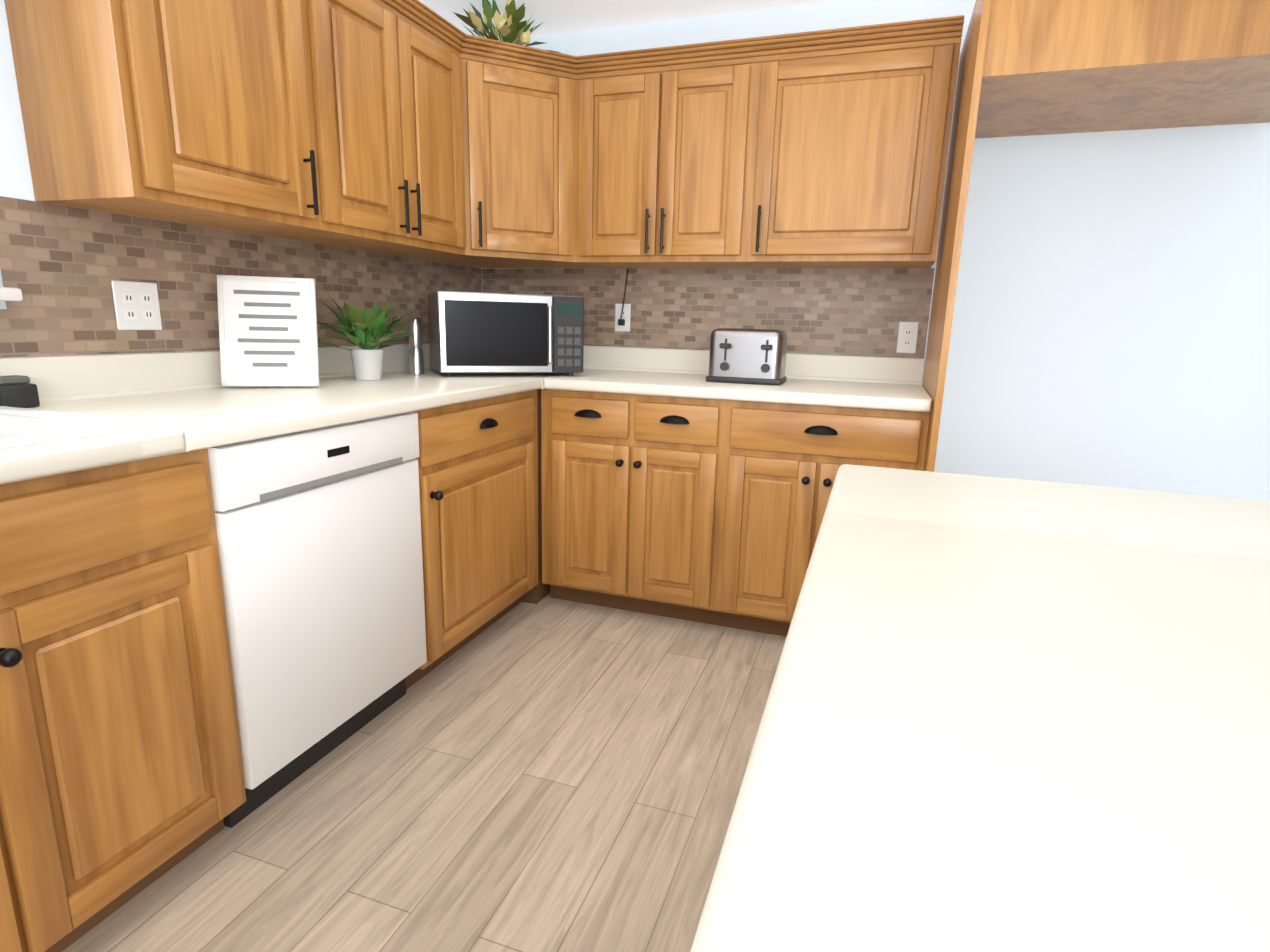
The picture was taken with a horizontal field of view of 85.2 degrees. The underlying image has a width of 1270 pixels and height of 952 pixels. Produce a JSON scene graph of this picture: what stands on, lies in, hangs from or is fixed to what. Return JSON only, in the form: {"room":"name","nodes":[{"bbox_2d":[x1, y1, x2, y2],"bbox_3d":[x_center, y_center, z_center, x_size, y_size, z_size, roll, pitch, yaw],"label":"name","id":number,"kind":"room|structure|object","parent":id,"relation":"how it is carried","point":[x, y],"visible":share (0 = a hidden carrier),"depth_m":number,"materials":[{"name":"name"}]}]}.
{"room":"kitchen","nodes":[
{"label":"kitchen","id":0,"kind":"room"},
{"bbox_2d":[0,0,483,357],"bbox_3d":[-1.938,-0.094,0.066,0.120,2.400,7.260,6,13,18],"label":"wall","id":1,"kind":"structure","parent":0,"point":[15,173],"depth_m":1.48,"materials":[{"name":"white paint"}]},
{"bbox_2d":[0,309,14,357],"bbox_3d":[-1.519,-0.219,1.076,0.001,0.103,0.940,6,13,18],"label":"wall tile","id":2,"kind":"structure","parent":1,"relation":"attached to","point":[6,347],"depth_m":1.50,"materials":[{"name":"tile"}]},
{"bbox_2d":[0,287,22,308],"bbox_3d":[-1.491,-0.699,0.936,0.057,0.895,1.000,6,13,18],"label":"window","id":3,"kind":"structure","parent":1,"relation":"in","point":[10,294],"depth_m":1.46,"materials":[{"name":"white"}]},
{"bbox_2d":[4,0,323,235],"bbox_3d":[-1.083,-0.983,1.635,0.327,0.696,0.501,6,13,18],"label":"upper cabinet","id":4,"kind":"object","parent":1,"relation":"attached to","point":[192,112],"depth_m":1.50,"materials":[{"name":"brown wood"}]},
{"bbox_2d":[0,196,481,356],"bbox_3d":[-1.042,-0.618,2.380,0.001,0.337,1.940,6,13,18],"label":"wall tile","id":5,"kind":"structure","parent":1,"relation":"attached to","point":[62,267],"depth_m":1.81,"materials":[{"name":"tile"}]},
{"bbox_2d":[111,280,161,329],"label":"outlet plates","id":6,"kind":"object","parent":5,"relation":"attached to","point":[136,305],"depth_m":1.75,"materials":[{"name":"white plastic"}]},
{"bbox_2d":[270,0,483,259],"bbox_3d":[-0.849,-1.107,2.223,0.375,0.696,0.788,6,13,18],"label":"upper cabinet","id":7,"kind":"object","parent":1,"relation":"attached to","point":[412,128],"depth_m":2.14,"materials":[{"name":"brown wood"}]},
{"bbox_2d":[63,594,785,951],"bbox_3d":[0.922,1.318,-0.651,6.000,0.001,7.020,6,13,18],"label":"floor","id":8,"kind":"structure","parent":0,"point":[549,774],"depth_m":1.60,"materials":[{"name":"brown wood"}]},
{"bbox_2d":[207,412,426,827],"bbox_3d":[-0.975,0.282,1.789,0.579,0.865,0.617,6,13,18],"label":"dishwasher","id":9,"kind":"object","parent":8,"relation":"on","point":[318,532],"visible":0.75,"depth_m":1.60,"materials":[{"name":"white metal"}]},
{"bbox_2d":[406,389,547,689],"bbox_3d":[-0.775,0.143,2.433,0.616,0.868,0.755,6,13,18],"label":"base cabinet","id":10,"kind":"object","parent":8,"relation":"on","point":[479,461],"depth_m":2.25,"materials":[{"name":"brown wood"}]},
{"bbox_2d":[0,344,551,484],"bbox_3d":[-1.237,0.012,0.947,0.660,0.279,4.967,6,13,18],"label":"countertop","id":11,"kind":"structure","parent":10,"relation":"on","point":[94,411],"depth_m":1.60,"materials":[{"name":"beige stone"}]},
{"bbox_2d":[0,375,39,407],"bbox_3d":[-1.316,-0.177,1.456,0.060,0.066,0.070,6,13,18],"label":"sponge holder","id":12,"kind":"object","parent":11,"relation":"on","point":[19,391],"visible":0.88,"depth_m":1.43,"materials":[{"name":"black plastic"}]},
{"bbox_2d":[217,275,318,386],"bbox_3d":[-1.047,-0.412,1.983,0.250,0.309,0.111,-2,13,-16],"label":"sign board","id":13,"kind":"object","parent":11,"relation":"on","point":[267,331],"visible":0.94,"depth_m":1.97,"materials":[{"name":"white paper"}]},
{"bbox_2d":[317,296,414,379],"bbox_3d":[-0.897,-0.454,2.278,0.292,0.269,0.323,6,13,18],"label":"potted plant","id":14,"kind":"object","parent":11,"relation":"on","point":[367,359],"visible":0.98,"depth_m":2.26,"materials":[{"name":"green plant"}]},
{"bbox_2d":[408,318,423,373],"bbox_3d":[-0.816,-0.484,2.572,0.052,0.205,0.052,6,13,18],"label":"mill","id":15,"kind":"object","parent":11,"relation":"on","point":[416,360],"visible":0.98,"depth_m":2.56,"materials":[{"name":"silver metal"}]},
{"bbox_2d":[428,291,583,375],"bbox_3d":[-0.507,-0.553,2.699,0.540,0.300,0.416,-3,13,-21],"label":"microwave","id":16,"kind":"object","parent":11,"relation":"on","point":[474,332],"visible":1,"depth_m":2.53,"materials":[{"name":"silver metal"}]},
{"bbox_2d":[541,389,728,624],"bbox_3d":[0.065,0.071,2.851,0.710,0.868,0.618,6,13,18],"label":"base cabinet","id":17,"kind":"object","parent":8,"relation":"on","point":[709,511],"depth_m":2.55,"materials":[{"name":"brown wood"}]},
{"bbox_2d":[717,400,929,636],"bbox_3d":[0.707,0.135,2.636,0.650,0.868,0.618,6,13,18],"label":"base cabinet","id":18,"kind":"object","parent":8,"relation":"on","point":[783,461],"depth_m":2.36,"materials":[{"name":"brown wood"}]},
{"bbox_2d":[552,346,931,411],"bbox_3d":[0.403,-0.388,2.616,1.306,0.141,0.647,6,13,18],"label":"countertop","id":19,"kind":"structure","parent":18,"relation":"on","point":[867,382],"depth_m":2.69,"materials":[{"name":"beige"}]},
{"bbox_2d":[706,328,786,384],"bbox_3d":[0.421,-0.450,2.584,0.275,0.196,0.207,6,13,18],"label":"toaster","id":20,"kind":"object","parent":19,"relation":"on","point":[749,356],"visible":1,"depth_m":2.51,"materials":[{"name":"silver metal"}]},
{"bbox_2d":[922,0,1269,471],"bbox_3d":[1.465,-0.373,2.215,0.947,2.079,0.697,6,13,18],"label":"cabinet","id":21,"kind":"object","parent":8,"relation":"on","point":[1035,67],"visible":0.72,"depth_m":1.89,"materials":[{"name":"brown wood"}]},
{"bbox_3d":[0.798,0.656,0.306,1.505,0.869,1.372,6,13,18],"label":"cabinet","id":22,"kind":"object","parent":8,"relation":"on","visible":0},
{"bbox_2d":[690,464,1269,951],"bbox_3d":[0.821,0.210,0.209,1.545,0.040,1.420,6,13,18],"label":"countertop","id":23,"kind":"structure","parent":22,"relation":"on","point":[1006,714],"depth_m":0.37,"materials":[{"name":"beige stone"}]},
{"bbox_2d":[419,0,840,40],"bbox_3d":[0.980,-0.927,-1.151,6.000,0.001,7.020,6,13,18],"label":"ceiling","id":24,"kind":"structure","parent":0,"point":[560,16],"depth_m":2.68,"materials":[{"name":"white paint"}]},
{"bbox_2d":[484,0,1269,499],"bbox_3d":[2.125,-0.508,2.396,6.000,2.400,0.120,6,13,18],"label":"wall","id":25,"kind":"structure","parent":0,"point":[1110,324],"depth_m":2.47,"materials":[{"name":"white paint"}]},
{"bbox_2d":[429,38,571,267],"bbox_3d":[-0.521,-1.224,2.784,0.617,0.696,0.618,6,13,18],"label":"upper cabinet","id":26,"kind":"object","parent":25,"relation":"attached to","point":[526,92],"depth_m":2.58,"materials":[{"name":"brown wood"}]},
{"bbox_2d":[453,0,559,52],"bbox_3d":[-0.513,-1.721,2.685,0.368,0.288,0.434,6,13,18],"label":"potted plant","id":27,"kind":"object","parent":26,"relation":"on","point":[511,27],"visible":0.65,"depth_m":2.61,"materials":[{"name":"green plant"}]},
{"bbox_2d":[560,37,759,267],"bbox_3d":[0.108,-1.189,2.699,0.738,0.696,0.375,6,13,18],"label":"upper cabinet","id":28,"kind":"object","parent":25,"relation":"attached to","point":[664,139],"depth_m":2.55,"materials":[{"name":"brown wood"}]},
{"bbox_2d":[482,268,934,357],"bbox_3d":[0.205,-0.716,2.966,1.964,0.337,0.001,6,13,18],"label":"wall tile","id":29,"kind":"structure","parent":25,"relation":"attached to","point":[848,311],"depth_m":2.87,"materials":[{"name":"tile"}]},
{"bbox_2d":[615,269,630,331],"label":"outlet plates","id":30,"kind":"object","parent":29,"relation":"attached to","point":[622,311],"depth_m":3.05,"materials":[{"name":"white plastic"}]},
{"bbox_2d":[896,322,918,352],"label":"outlet plates","id":31,"kind":"object","parent":29,"relation":"attached to","point":[908,331],"depth_m":2.69,"materials":[{"name":"white plastic"}]},
{"bbox_2d":[748,24,962,267],"bbox_3d":[0.770,-1.128,2.501,0.649,0.696,0.328,6,13,18],"label":"upper cabinet","id":32,"kind":"object","parent":25,"relation":"attached to","point":[853,131],"depth_m":2.34,"materials":[{"name":"brown wood"}]}
]}

